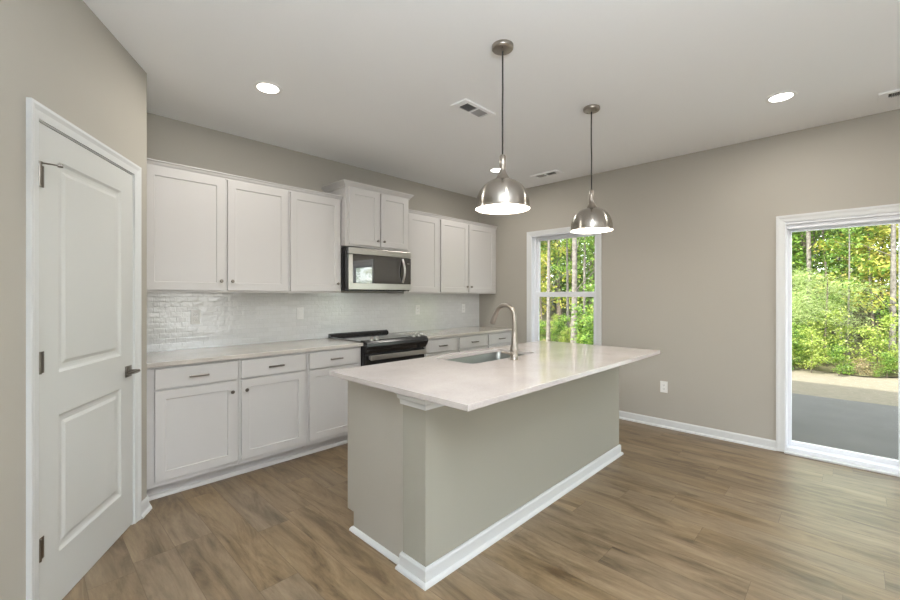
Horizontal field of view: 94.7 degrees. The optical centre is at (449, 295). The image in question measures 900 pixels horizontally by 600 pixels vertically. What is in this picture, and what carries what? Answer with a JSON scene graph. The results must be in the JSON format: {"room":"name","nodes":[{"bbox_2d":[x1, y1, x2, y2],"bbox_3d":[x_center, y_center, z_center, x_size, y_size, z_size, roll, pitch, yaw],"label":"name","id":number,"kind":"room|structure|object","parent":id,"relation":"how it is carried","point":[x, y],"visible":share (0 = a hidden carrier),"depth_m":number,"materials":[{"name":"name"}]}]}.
{"room":"kitchen","nodes":[
{"label":"kitchen","id":0,"kind":"room"},
{"bbox_2d":[0,0,146,599],"bbox_3d":[-1.863,-0.028,2.026,0.373,2.743,2.355,0,0,-23],"label":"wall","id":1,"kind":"structure","parent":0,"point":[60,55],"depth_m":1.60,"materials":[{"name":"paint"}]},
{"bbox_2d":[26,97,141,599],"bbox_3d":[-1.789,0.286,2.047,0.186,2.116,0.918,0,0,-15],"label":"door","id":2,"kind":"structure","parent":1,"relation":"in","point":[84,197],"depth_m":1.93,"materials":[{"name":"white paint"}]},
{"bbox_2d":[141,495,151,518],"bbox_3d":[-1.897,1.302,2.592,0.054,0.083,0.202,0,0,-27],"label":"baseboard","id":3,"kind":"structure","parent":1,"relation":"attached to","point":[146,506],"depth_m":2.56,"materials":[{"name":"white paint"}]},
{"bbox_2d":[147,113,478,351],"bbox_3d":[-1.036,-0.028,4.570,0.147,2.743,4.310,0,0,44],"label":"wall","id":4,"kind":"structure","parent":0,"point":[227,319],"depth_m":3.87,"materials":[{"name":"paint"}]},
{"bbox_2d":[191,310,200,323],"bbox_3d":[-2.077,0.172,3.388,0.009,0.115,0.070,0,0,44],"label":"wall outlet","id":5,"kind":"object","parent":4,"relation":"attached to","point":[195,314],"visible":1,"depth_m":3.39,"materials":[{"name":"white plastic"}]},
{"bbox_2d":[147,165,287,292],"bbox_3d":[-1.887,-0.476,3.343,0.355,0.903,1.079,0,0,44],"label":"upper cabinet","id":6,"kind":"object","parent":4,"relation":"attached to","point":[205,234],"visible":0.94,"depth_m":3.20,"materials":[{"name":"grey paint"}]},
{"bbox_2d":[147,158,342,200],"bbox_3d":[-1.601,-0.937,3.426,0.030,0.046,1.601,0,0,44],"label":"trim","id":7,"kind":"structure","parent":6,"relation":"attached to","point":[151,162],"depth_m":3.32,"materials":[{"name":"grey paint"}]},
{"bbox_2d":[297,308,303,319],"bbox_3d":[-1.454,0.172,4.028,0.009,0.115,0.070,0,0,44],"label":"wall outlet","id":8,"kind":"object","parent":4,"relation":"attached to","point":[300,311],"visible":1,"depth_m":4.03,"materials":[{"name":"white plastic"}]},
{"bbox_2d":[147,292,478,351],"bbox_3d":[-0.986,0.198,4.522,0.007,0.464,4.027,0,0,44],"label":"backsplash","id":9,"kind":"structure","parent":4,"relation":"attached to","point":[227,319],"depth_m":3.93,"materials":[{"name":"tile"}]},
{"bbox_2d":[288,192,340,292],"bbox_3d":[-1.329,-0.476,3.917,0.355,0.903,0.519,0,0,44],"label":"upper cabinet","id":10,"kind":"object","parent":4,"relation":"attached to","point":[314,222],"visible":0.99,"depth_m":3.80,"materials":[{"name":"grey paint"}]},
{"bbox_2d":[321,179,413,251],"bbox_3d":[-0.847,-0.789,4.360,0.430,0.619,0.870,0,0,44],"label":"upper cabinet","id":11,"kind":"object","parent":4,"relation":"attached to","point":[372,217],"visible":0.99,"depth_m":4.16,"materials":[{"name":"grey paint"}]},
{"bbox_2d":[341,247,410,290],"bbox_3d":[-0.827,-0.261,4.350,0.454,0.421,0.791,0,0,44],"label":"microwave","id":12,"kind":"object","parent":11,"relation":"attached to","point":[362,269],"visible":0.96,"depth_m":4.17,"materials":[{"name":"silver metal"}]},
{"bbox_2d":[387,214,438,293],"bbox_3d":[-0.423,-0.476,4.868,0.329,0.903,0.531,0,0,44],"label":"upper cabinet","id":13,"kind":"object","parent":4,"relation":"attached to","point":[423,232],"visible":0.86,"depth_m":4.76,"materials":[{"name":"grey paint"}]},
{"bbox_2d":[408,209,497,229],"bbox_3d":[0.078,-0.937,5.154,0.030,0.046,1.640,0,0,44],"label":"trim","id":14,"kind":"structure","parent":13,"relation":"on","point":[410,211],"depth_m":5.07,"materials":[{"name":"grey paint"}]},
{"bbox_2d":[415,305,419,314],"bbox_3d":[-0.399,0.172,5.114,0.009,0.115,0.070,0,0,44],"label":"wall outlet","id":15,"kind":"object","parent":4,"relation":"attached to","point":[417,307],"visible":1,"depth_m":5.11,"materials":[{"name":"white plastic"}]},
{"bbox_2d":[439,219,495,293],"bbox_3d":[0.157,-0.476,5.446,0.355,0.903,1.104,0,0,44],"label":"upper cabinet","id":16,"kind":"object","parent":4,"relation":"attached to","point":[467,253],"visible":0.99,"depth_m":5.28,"materials":[{"name":"grey paint"}]},
{"bbox_2d":[62,419,899,599],"bbox_3d":[0.500,1.404,0.058,8.640,0.120,8.640,0,0,44],"label":"floor","id":17,"kind":"structure","parent":0,"point":[679,515],"depth_m":2.29,"materials":[{"name":"brown wood"}]},
{"bbox_2d":[147,359,238,495],"bbox_3d":[-1.953,0.902,3.048,0.655,0.883,0.565,0,0,44],"label":"base cabinet","id":18,"kind":"object","parent":17,"relation":"on","point":[193,409],"visible":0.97,"depth_m":2.83,"materials":[{"name":"grey paint"}]},
{"bbox_2d":[149,440,347,500],"bbox_3d":[-1.435,1.332,3.284,0.019,0.024,1.627,0,0,44],"label":"trim","id":19,"kind":"structure","parent":18,"relation":"attached to","point":[180,489],"depth_m":3.13,"materials":[{"name":"grey paint"}]},
{"bbox_2d":[147,338,362,367],"bbox_3d":[-1.589,0.445,3.436,0.639,0.030,1.628,0,0,44],"label":"countertop","id":20,"kind":"structure","parent":18,"relation":"on","point":[210,354],"depth_m":3.26,"materials":[{"name":"stone"}]},
{"bbox_2d":[235,352,306,471],"bbox_3d":[-1.570,0.902,3.442,0.655,0.883,0.530,0,0,44],"label":"base cabinet","id":21,"kind":"object","parent":17,"relation":"on","point":[273,388],"visible":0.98,"depth_m":3.22,"materials":[{"name":"grey paint"}]},
{"bbox_2d":[302,346,360,451],"bbox_3d":[-1.201,0.902,3.822,0.655,0.883,0.526,0,0,44],"label":"base cabinet","id":22,"kind":"object","parent":17,"relation":"on","point":[327,396],"visible":0.51,"depth_m":3.57,"materials":[{"name":"grey paint"}]},
{"bbox_2d":[328,330,427,365],"bbox_3d":[-0.733,0.849,4.262,0.712,0.951,0.752,0,0,44],"label":"range","id":23,"kind":"object","parent":17,"relation":"on","point":[379,346],"visible":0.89,"depth_m":4.06,"materials":[{"name":"black metal"}]},
{"bbox_2d":[331,333,411,341],"bbox_3d":[-0.756,0.429,4.276,0.600,0.020,0.732,0,0,44],"label":"cooktop","id":24,"kind":"object","parent":23,"relation":"in","point":[355,337],"depth_m":4.27,"materials":[{"name":"black glass"}]},
{"bbox_2d":[423,336,456,356],"bbox_3d":[-0.306,0.902,4.743,0.655,0.883,0.547,0,0,44],"label":"base cabinet","id":25,"kind":"object","parent":17,"relation":"on","point":[439,346],"visible":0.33,"depth_m":4.54,"materials":[{"name":"grey paint"}]},
{"bbox_2d":[395,326,511,338],"bbox_3d":[0.071,0.445,5.144,0.639,0.030,1.661,0,0,44],"label":"countertop","id":26,"kind":"structure","parent":25,"relation":"on","point":[472,330],"depth_m":5.00,"materials":[{"name":"stone"}]},
{"bbox_2d":[457,333,486,352],"bbox_3d":[0.073,0.902,5.133,0.655,0.883,0.538,0,0,44],"label":"base cabinet","id":27,"kind":"object","parent":17,"relation":"on","point":[478,341],"visible":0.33,"depth_m":4.90,"materials":[{"name":"grey paint"}]},
{"bbox_2d":[348,366,623,590],"bbox_3d":[0.416,0.900,2.962,0.742,0.888,2.282,0,0,44],"label":"kitchen island","id":28,"kind":"object","parent":17,"relation":"on","point":[432,486],"visible":0.7,"depth_m":2.25,"materials":[{"name":"beige paint"}]},
{"bbox_2d":[329,340,659,410],"bbox_3d":[0.481,0.443,2.820,1.066,0.026,2.275,0,0,44],"label":"island countertop","id":29,"kind":"structure","parent":28,"relation":"on","point":[543,364],"depth_m":2.33,"materials":[{"name":"white stone"}]},
{"bbox_2d":[447,352,522,363],"bbox_3d":[0.268,0.562,3.005,0.406,0.210,0.769,0,0,44],"label":"sink","id":30,"kind":"object","parent":29,"relation":"in","point":[486,357],"visible":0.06,"depth_m":3.24,"materials":[{"name":"silver metal"}]},
{"bbox_2d":[489,303,518,359],"bbox_3d":[0.339,0.240,2.829,0.238,0.380,0.147,0,0,44],"label":"faucet","id":31,"kind":"object","parent":29,"relation":"on","point":[513,353],"visible":1,"depth_m":2.79,"materials":[{"name":"silver metal"}]},
{"bbox_2d":[487,331,511,347],"bbox_3d":[0.459,0.902,5.530,0.655,0.883,0.564,0,0,44],"label":"base cabinet","id":32,"kind":"object","parent":17,"relation":"on","point":[496,339],"visible":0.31,"depth_m":5.27,"materials":[{"name":"grey paint"}]},
{"bbox_2d":[83,0,899,197],"bbox_3d":[0.500,-1.469,0.058,8.640,0.140,8.640,0,0,44],"label":"ceiling","id":33,"kind":"structure","parent":0,"point":[373,85],"depth_m":2.60,"materials":[{"name":"white paint"}]},
{"bbox_2d":[253,81,282,94],"bbox_3d":[-1.224,-1.396,2.791,0.182,0.006,0.182,0,0,44],"label":"recessed light","id":34,"kind":"object","parent":33,"relation":"in","point":[266,87],"visible":1,"depth_m":2.78,"materials":[{"name":"white plastic"}]},
{"bbox_2d":[451,98,495,119],"bbox_3d":[0.179,-1.393,3.111,0.150,0.012,0.345,0,0,44],"label":"ceiling vent","id":35,"kind":"object","parent":33,"relation":"in","point":[465,105],"visible":1,"depth_m":3.10,"materials":[{"name":"white metal"}]},
{"bbox_2d":[489,167,499,172],"bbox_3d":[0.523,-1.396,4.610,0.182,0.006,0.182,0,0,44],"label":"recessed light","id":36,"kind":"object","parent":33,"relation":"in","point":[497,169],"visible":0.68,"depth_m":4.61,"materials":[{"name":"white plastic"}]},
{"bbox_2d":[475,39,529,214],"bbox_3d":[0.294,-0.942,2.322,0.306,0.915,0.306,0,0,44],"label":"pendant lamp","id":37,"kind":"object","parent":33,"relation":"hanging from","point":[502,195],"visible":1,"depth_m":2.27,"materials":[{"name":"silver metal"}]},
{"bbox_2d":[530,170,562,178],"bbox_3d":[1.105,-1.393,4.762,0.345,0.012,0.150,0,0,44],"label":"ceiling vent","id":38,"kind":"object","parent":33,"relation":"in","point":[553,172],"visible":1,"depth_m":4.74,"materials":[{"name":"white metal"}]},
{"bbox_2d":[570,104,613,233],"bbox_3d":[1.054,-0.942,3.088,0.306,0.915,0.306,0,0,-7],"label":"pendant lamp","id":39,"kind":"object","parent":33,"relation":"hanging from","point":[592,219],"visible":1,"depth_m":3.03,"materials":[{"name":"silver metal"}]},
{"bbox_2d":[765,91,797,102],"bbox_3d":[2.328,-1.396,2.918,0.182,0.006,0.182,0,0,44],"label":"recessed light","id":40,"kind":"object","parent":33,"relation":"in","point":[785,95],"visible":1,"depth_m":2.91,"materials":[{"name":"white plastic"}]},
{"bbox_2d":[878,89,899,101],"bbox_3d":[3.138,-1.393,2.800,0.345,0.012,0.150,0,0,44],"label":"ceiling vent","id":41,"kind":"object","parent":33,"relation":"in","point":[895,93],"visible":1,"depth_m":2.87,"materials":[{"name":"white metal"}]},
{"bbox_2d":[479,109,899,440],"bbox_3d":[3.512,-0.028,3.057,8.500,2.743,0.140,0,0,44],"label":"wall","id":42,"kind":"structure","parent":0,"point":[689,255],"depth_m":3.97,"materials":[{"name":"paint"}]},
{"bbox_2d":[527,227,601,344],"bbox_3d":[1.392,-0.009,5.079,1.032,1.635,0.175,0,0,44],"label":"window","id":43,"kind":"structure","parent":42,"relation":"in","point":[534,238],"depth_m":5.29,"materials":[{"name":"white paint"}]},
{"bbox_2d":[660,381,667,392],"bbox_3d":[2.187,0.931,4.241,0.070,0.115,0.009,0,0,44],"label":"wall outlet","id":44,"kind":"object","parent":42,"relation":"attached to","point":[663,384],"visible":1,"depth_m":4.24,"materials":[{"name":"white plastic"}]},
{"bbox_2d":[619,410,775,450],"bbox_3d":[1.834,1.302,4.571,2.782,0.083,0.028,0,0,44],"label":"baseboard","id":45,"kind":"structure","parent":42,"relation":"attached to","point":[754,441],"depth_m":3.99,"materials":[{"name":"white paint"}]},
{"bbox_2d":[776,203,899,476],"bbox_3d":[3.452,0.328,3.074,1.626,2.033,0.180,0,0,44],"label":"door","id":46,"kind":"structure","parent":42,"relation":"in","point":[878,215],"depth_m":3.56,"materials":[{"name":"white paint"}]},
{"label":"outside","id":47,"kind":"structure","parent":0,"visible":0},
{"bbox_2d":[540,298,898,376],"bbox_3d":[20.224,0.827,26.347,80.000,1.420,44.363,0,0,44],"label":"forest","id":48,"kind":"object","parent":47,"point":[823,367],"visible":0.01,"depth_m":10.54,"materials":[{"name":"green plant"}]},
{"bbox_2d":[545,313,559,339],"bbox_3d":[3.295,1.032,13.199,0.686,0.971,0.668,0,0,-43],"label":"shrub","id":49,"kind":"object","parent":48,"relation":"on","point":[556,316],"visible":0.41,"depth_m":13.19,"materials":[{"name":"green plant"}]},
{"bbox_2d":[541,240,565,309],"bbox_3d":[7.349,-5.270,29.898,5.183,12.804,5.117,0,0,36],"label":"broadleaf tree","id":50,"kind":"object","parent":48,"relation":"on","point":[555,306],"visible":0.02,"depth_m":29.50,"materials":[{"name":"green plant"}]},
{"bbox_2d":[541,240,570,289],"bbox_3d":[5.008,-3.711,23.210,3.550,10.062,4.259,0,0,26],"label":"broadleaf tree","id":51,"kind":"object","parent":48,"relation":"on","point":[544,271],"visible":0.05,"depth_m":22.91,"materials":[{"name":"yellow plant"}]},
{"bbox_2d":[540,241,586,338],"bbox_3d":[3.018,-0.999,13.552,2.086,5.138,2.443,0,0,-29],"label":"sapling","id":52,"kind":"object","parent":48,"relation":"on","point":[543,299],"visible":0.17,"depth_m":13.36,"materials":[{"name":"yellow plant"}]},
{"bbox_2d":[541,237,588,305],"bbox_3d":[8.515,-6.381,28.768,6.091,15.047,6.013,0,0,-6],"label":"broadleaf tree","id":53,"kind":"object","parent":48,"relation":"on","point":[579,237],"visible":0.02,"depth_m":28.54,"materials":[{"name":"green plant"}]},
{"bbox_2d":[541,237,592,317],"bbox_3d":[6.209,-5.404,23.144,5.319,13.464,5.602,0,0,-26],"label":"broadleaf tree","id":54,"kind":"object","parent":48,"relation":"on","point":[559,309],"visible":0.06,"depth_m":22.66,"materials":[{"name":"green plant"}]},
{"bbox_2d":[541,239,593,316],"bbox_3d":[7.254,-5.591,23.461,5.497,13.754,5.568,0,0,40],"label":"broadleaf tree","id":55,"kind":"object","parent":48,"relation":"on","point":[562,239],"visible":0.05,"depth_m":22.83,"materials":[{"name":"green plant"}]},
{"bbox_2d":[541,236,593,312],"bbox_3d":[6.666,-6.956,24.873,6.664,16.461,6.578,0,0,-11],"label":"broadleaf tree","id":56,"kind":"object","parent":48,"relation":"on","point":[588,236],"visible":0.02,"depth_m":24.53,"materials":[{"name":"green plant"}]},
{"bbox_2d":[541,236,594,342],"bbox_3d":[3.490,-1.560,12.331,2.456,6.178,1.734,0,0,24],"label":"slender tree","id":57,"kind":"object","parent":48,"relation":"on","point":[567,240],"visible":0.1,"depth_m":12.48,"materials":[{"name":"green plant"}]},
{"bbox_2d":[544,242,593,314],"bbox_3d":[7.496,-4.380,22.660,4.715,11.332,4.476,0,0,16],"label":"broadleaf tree","id":58,"kind":"object","parent":48,"relation":"on","point":[579,242],"visible":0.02,"depth_m":22.22,"materials":[{"name":"green plant"}]},
{"bbox_2d":[550,236,594,317],"bbox_3d":[4.667,-1.350,13.232,2.445,5.824,2.739,0,0,-25],"label":"sapling","id":59,"kind":"object","parent":48,"relation":"on","point":[591,246],"visible":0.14,"depth_m":13.20,"materials":[{"name":"green plant"}]},
{"bbox_2d":[551,237,594,317],"bbox_3d":[4.237,-1.875,12.412,1.907,6.796,2.701,0,0,40],"label":"slender tree","id":60,"kind":"object","parent":48,"relation":"on","point":[584,250],"visible":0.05,"depth_m":12.49,"materials":[{"name":"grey plant"}]},
{"bbox_2d":[558,236,593,305],"bbox_3d":[7.231,-3.895,20.724,4.115,10.416,4.334,0,0,13],"label":"broadleaf tree","id":61,"kind":"object","parent":48,"relation":"on","point":[587,236],"visible":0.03,"depth_m":20.95,"materials":[{"name":"green plant"}]},
{"bbox_2d":[587,253,593,302],"bbox_3d":[5.862,-0.939,14.280,2.288,4.865,2.042,0,0,16],"label":"sapling","id":62,"kind":"object","parent":48,"relation":"on","point":[592,253],"visible":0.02,"depth_m":14.15,"materials":[{"name":"green plant"}]},
{"bbox_2d":[792,325,813,366],"bbox_3d":[7.208,1.058,8.755,0.777,0.958,0.712,0,0,42],"label":"shrub","id":63,"kind":"object","parent":48,"relation":"on","point":[795,332],"visible":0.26,"depth_m":8.66,"materials":[{"name":"green plant"}]},
{"bbox_2d":[792,232,818,289],"bbox_3d":[8.850,-1.136,11.824,2.472,5.256,2.206,0,0,-19],"label":"sapling","id":64,"kind":"object","parent":48,"relation":"on","point":[798,234],"visible":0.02,"depth_m":11.36,"materials":[{"name":"green plant"}]},
{"bbox_2d":[792,326,818,367],"bbox_3d":[7.325,1.067,8.687,0.634,0.922,0.652,0,0,-1],"label":"shrub","id":65,"kind":"object","parent":48,"relation":"on","point":[805,326],"visible":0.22,"depth_m":8.58,"materials":[{"name":"green plant"}]},
{"bbox_2d":[792,246,833,305],"bbox_3d":[9.684,-1.301,12.464,2.323,5.533,2.602,0,0,-2],"label":"sapling","id":66,"kind":"object","parent":48,"relation":"on","point":[825,246],"visible":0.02,"depth_m":11.63,"materials":[{"name":"green plant"}]},
{"bbox_2d":[792,232,837,278],"bbox_3d":[12.575,-3.970,15.255,3.744,10.610,4.492,0,0,44],"label":"broadleaf tree","id":67,"kind":"object","parent":48,"relation":"on","point":[818,232],"visible":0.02,"depth_m":14.80,"materials":[{"name":"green plant"}]},
{"bbox_2d":[792,292,846,355],"bbox_3d":[8.397,0.722,9.585,1.212,1.631,1.323,0,0,41],"label":"shrub","id":68,"kind":"object","parent":48,"relation":"on","point":[830,298],"visible":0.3,"depth_m":9.40,"materials":[{"name":"green plant"}]},
{"bbox_2d":[792,229,865,333],"bbox_3d":[9.691,-0.827,10.972,2.169,4.611,1.936,0,0,11],"label":"sapling","id":69,"kind":"object","parent":48,"relation":"on","point":[813,231],"visible":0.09,"depth_m":10.89,"materials":[{"name":"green plant"}]},
{"bbox_2d":[792,267,886,363],"bbox_3d":[8.099,0.447,8.919,1.990,2.201,1.871,0,0,-26],"label":"shrub","id":70,"kind":"object","parent":48,"relation":"on","point":[827,302],"visible":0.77,"depth_m":8.89,"materials":[{"name":"green plant"}]},
{"bbox_2d":[792,225,889,347],"bbox_3d":[9.233,-0.880,10.175,2.247,4.778,2.006,0,0,0],"label":"sapling","id":71,"kind":"object","parent":48,"relation":"on","point":[796,260],"visible":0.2,"depth_m":10.03,"materials":[{"name":"green plant"}]},
{"bbox_2d":[793,229,889,347],"bbox_3d":[8.711,-2.532,9.995,3.193,8.032,2.254,0,0,37],"label":"slender tree","id":72,"kind":"object","parent":48,"relation":"on","point":[808,233],"visible":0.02,"depth_m":10.17,"materials":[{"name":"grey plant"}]},
{"bbox_2d":[792,230,898,335],"bbox_3d":[12.721,-4.711,13.394,5.072,12.191,4.816,0,0,17],"label":"broadleaf tree","id":73,"kind":"object","parent":48,"relation":"on","point":[804,236],"visible":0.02,"depth_m":12.94,"materials":[{"name":"green plant"}]},
{"bbox_2d":[792,231,898,328],"bbox_3d":[12.058,-4.224,13.831,4.652,11.182,4.417,0,0,35],"label":"broadleaf tree","id":74,"kind":"object","parent":48,"relation":"on","point":[801,235],"visible":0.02,"depth_m":14.11,"materials":[{"name":"green plant"}]},
{"bbox_2d":[792,228,898,348],"bbox_3d":[9.642,-2.256,10.532,2.081,7.414,2.947,0,0,21],"label":"slender tree","id":75,"kind":"object","parent":48,"relation":"on","point":[837,228],"visible":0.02,"depth_m":10.44,"materials":[{"name":"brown plant"}]},
{"bbox_2d":[808,223,898,357],"bbox_3d":[9.791,-1.057,9.527,2.443,5.138,2.086,0,0,-5],"label":"sapling","id":76,"kind":"object","parent":48,"relation":"on","point":[881,264],"visible":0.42,"depth_m":9.57,"materials":[{"name":"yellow plant"}]},
{"bbox_2d":[811,235,898,322],"bbox_3d":[17.233,-5.588,16.915,5.509,13.609,5.438,0,0,-39],"label":"broadleaf tree","id":77,"kind":"object","parent":48,"relation":"on","point":[867,314],"visible":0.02,"depth_m":16.64,"materials":[{"name":"green plant"}]},
{"bbox_2d":[814,226,898,346],"bbox_3d":[11.262,-1.441,10.905,2.766,5.818,2.362,0,0,22],"label":"sapling","id":78,"kind":"object","parent":48,"relation":"on","point":[897,231],"visible":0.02,"depth_m":10.80,"materials":[{"name":"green plant"}]},
{"bbox_2d":[822,224,898,357],"bbox_3d":[9.162,-2.080,8.799,2.849,7.167,2.011,0,0,6],"label":"slender tree","id":79,"kind":"object","parent":48,"relation":"on","point":[892,254],"visible":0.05,"depth_m":8.55,"materials":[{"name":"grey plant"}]},
{"bbox_2d":[851,311,898,370],"bbox_3d":[8.315,0.919,8.056,0.874,1.236,0.851,0,0,21],"label":"shrub","id":80,"kind":"object","parent":48,"relation":"on","point":[876,340],"visible":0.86,"depth_m":8.02,"materials":[{"name":"green plant"}]},
{"bbox_2d":[851,239,898,306],"bbox_3d":[16.233,-3.299,14.518,3.602,9.120,3.794,0,0,-2],"label":"broadleaf tree","id":81,"kind":"object","parent":48,"relation":"on","point":[896,239],"visible":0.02,"depth_m":15.40,"materials":[{"name":"green plant"}]},
{"bbox_2d":[866,363,887,375],"bbox_3d":[7.949,1.384,7.716,0.370,0.283,0.301,0,0,-16],"label":"shrub","id":82,"kind":"object","parent":48,"relation":"on","point":[874,363],"visible":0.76,"depth_m":7.70,"materials":[{"name":"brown plant"}]},
{"bbox_2d":[871,296,898,353],"bbox_3d":[9.791,0.727,8.780,1.292,1.594,1.184,0,0,42],"label":"shrub","id":83,"kind":"object","parent":48,"relation":"on","point":[887,310],"visible":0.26,"depth_m":8.97,"materials":[{"name":"green plant"}]},
{"bbox_2d":[886,330,898,369],"bbox_3d":[8.658,1.089,7.839,0.586,0.851,0.602,0,0,14],"label":"shrub","id":84,"kind":"object","parent":48,"relation":"on","point":[896,335],"visible":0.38,"depth_m":7.97,"materials":[{"name":"green plant"}]},
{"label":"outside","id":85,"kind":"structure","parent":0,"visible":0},
{"bbox_2d":[558,324,898,406],"bbox_3d":[17.946,0.900,24.003,80.000,1.262,50.000,0,0,44],"label":"lawn","id":86,"kind":"structure","parent":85,"point":[883,390],"depth_m":6.87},
{"bbox_2d":[540,320,545,340],"bbox_3d":[2.765,1.132,12.595,0.608,0.818,0.664,0,0,38],"label":"shrub","id":87,"kind":"object","parent":86,"relation":"on","point":[542,324],"visible":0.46,"depth_m":12.47,"materials":[{"name":"green plant"}]},
{"bbox_2d":[550,322,567,341],"bbox_3d":[3.219,1.146,12.308,0.628,0.774,0.575,0,0,-12],"label":"shrub","id":88,"kind":"object","parent":86,"relation":"on","point":[557,331],"visible":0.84,"depth_m":12.26,"materials":[{"name":"green plant"}]},
{"bbox_2d":[551,313,570,342],"bbox_3d":[3.419,1.033,12.507,0.825,1.017,0.756,0,0,-43],"label":"shrub","id":89,"kind":"object","parent":86,"relation":"on","point":[565,317],"visible":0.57,"depth_m":12.39,"materials":[{"name":"green plant"}]},
{"bbox_2d":[557,327,570,341],"bbox_3d":[3.388,1.204,12.082,0.438,0.637,0.450,0,0,-19],"label":"shrub","id":90,"kind":"object","parent":86,"relation":"on","point":[565,333],"visible":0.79,"depth_m":12.09,"materials":[{"name":"green plant"}]},
{"bbox_2d":[540,240,594,340],"bbox_3d":[2.794,-2.264,12.203,3.045,7.661,2.150,0,0,-7],"label":"slender tree","id":91,"kind":"object","parent":86,"relation":"on","point":[548,338],"visible":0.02,"depth_m":11.93,"materials":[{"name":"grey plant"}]},
{"bbox_2d":[570,303,593,344],"bbox_3d":[3.111,0.864,9.216,1.079,1.452,1.178,0,0,-31],"label":"shrub","id":92,"kind":"object","parent":86,"relation":"on","point":[584,330],"visible":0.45,"depth_m":9.21,"materials":[{"name":"green plant"}]},
{"bbox_2d":[570,238,594,342],"bbox_3d":[2.969,-3.661,10.982,2.948,10.503,4.175,0,0,9],"label":"slender tree","id":93,"kind":"object","parent":86,"relation":"on","point":[574,240],"visible":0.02,"depth_m":10.91,"materials":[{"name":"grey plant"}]},
{"bbox_2d":[577,305,593,342],"bbox_3d":[4.025,0.899,11.788,0.896,1.301,0.920,0,0,35],"label":"shrub","id":94,"kind":"object","parent":86,"relation":"on","point":[592,310],"visible":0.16,"depth_m":11.88,"materials":[{"name":"green plant"}]},
{"bbox_2d":[792,335,797,359],"bbox_3d":[6.808,1.080,8.529,0.654,0.926,0.637,0,0,-24],"label":"shrub","id":95,"kind":"object","parent":86,"relation":"on","point":[793,358],"visible":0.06,"depth_m":8.33,"materials":[{"name":"green plant"}]},
{"bbox_2d":[792,339,811,369],"bbox_3d":[7.017,1.196,8.407,0.500,0.672,0.545,0,0,44],"label":"shrub","id":96,"kind":"object","parent":86,"relation":"on","point":[798,346],"visible":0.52,"depth_m":8.33,"materials":[{"name":"green plant"}]},
{"bbox_2d":[793,327,829,372],"bbox_3d":[7.115,1.084,8.184,0.650,0.919,0.632,0,0,-42],"label":"shrub","id":97,"kind":"object","parent":86,"relation":"on","point":[816,354],"visible":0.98,"depth_m":8.15,"materials":[{"name":"green plant"}]},
{"bbox_2d":[804,306,858,365],"bbox_3d":[7.896,0.867,8.660,0.923,1.341,0.948,0,0,13],"label":"shrub","id":98,"kind":"object","parent":86,"relation":"on","point":[828,323],"visible":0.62,"depth_m":8.57,"materials":[{"name":"green plant"}]},
{"bbox_2d":[823,344,856,375],"bbox_3d":[7.399,1.225,7.914,0.500,0.617,0.458,0,0,-22],"label":"shrub","id":99,"kind":"object","parent":86,"relation":"on","point":[837,355],"visible":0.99,"depth_m":7.85,"materials":[{"name":"green plant"}]},
{"bbox_2d":[802,227,886,361],"bbox_3d":[8.641,-0.251,8.955,0.971,3.460,1.375,0,0,-22],"label":"slender tree","id":100,"kind":"object","parent":86,"relation":"on","point":[850,228],"visible":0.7,"depth_m":8.91,"materials":[{"name":"green plant"}]},
{"bbox_2d":[839,357,871,374],"bbox_3d":[7.753,1.350,7.948,0.402,0.378,0.495,0,0,-14],"label":"shrub","id":101,"kind":"object","parent":86,"relation":"on","point":[859,359],"visible":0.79,"depth_m":7.89,"materials":[{"name":"brown plant"}]},
{"bbox_2d":[872,352,898,377],"bbox_3d":[7.989,1.269,7.569,0.407,0.502,0.373,0,0,-8],"label":"shrub","id":102,"kind":"object","parent":86,"relation":"on","point":[889,362],"visible":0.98,"depth_m":7.57,"materials":[{"name":"green plant"}]},
{"bbox_2d":[881,350,898,376],"bbox_3d":[8.278,1.230,7.658,0.387,0.563,0.398,0,0,6],"label":"shrub","id":103,"kind":"object","parent":86,"relation":"on","point":[897,350],"visible":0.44,"depth_m":7.67,"materials":[{"name":"green plant"}]},
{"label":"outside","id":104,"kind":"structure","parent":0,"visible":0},
{"bbox_2d":[792,393,898,459],"bbox_3d":[3.536,1.569,5.592,13.000,0.150,3.530,0,0,44],"label":"patio slab","id":105,"kind":"object","parent":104,"point":[855,426],"depth_m":4.78,"materials":[{"name":"concrete"}]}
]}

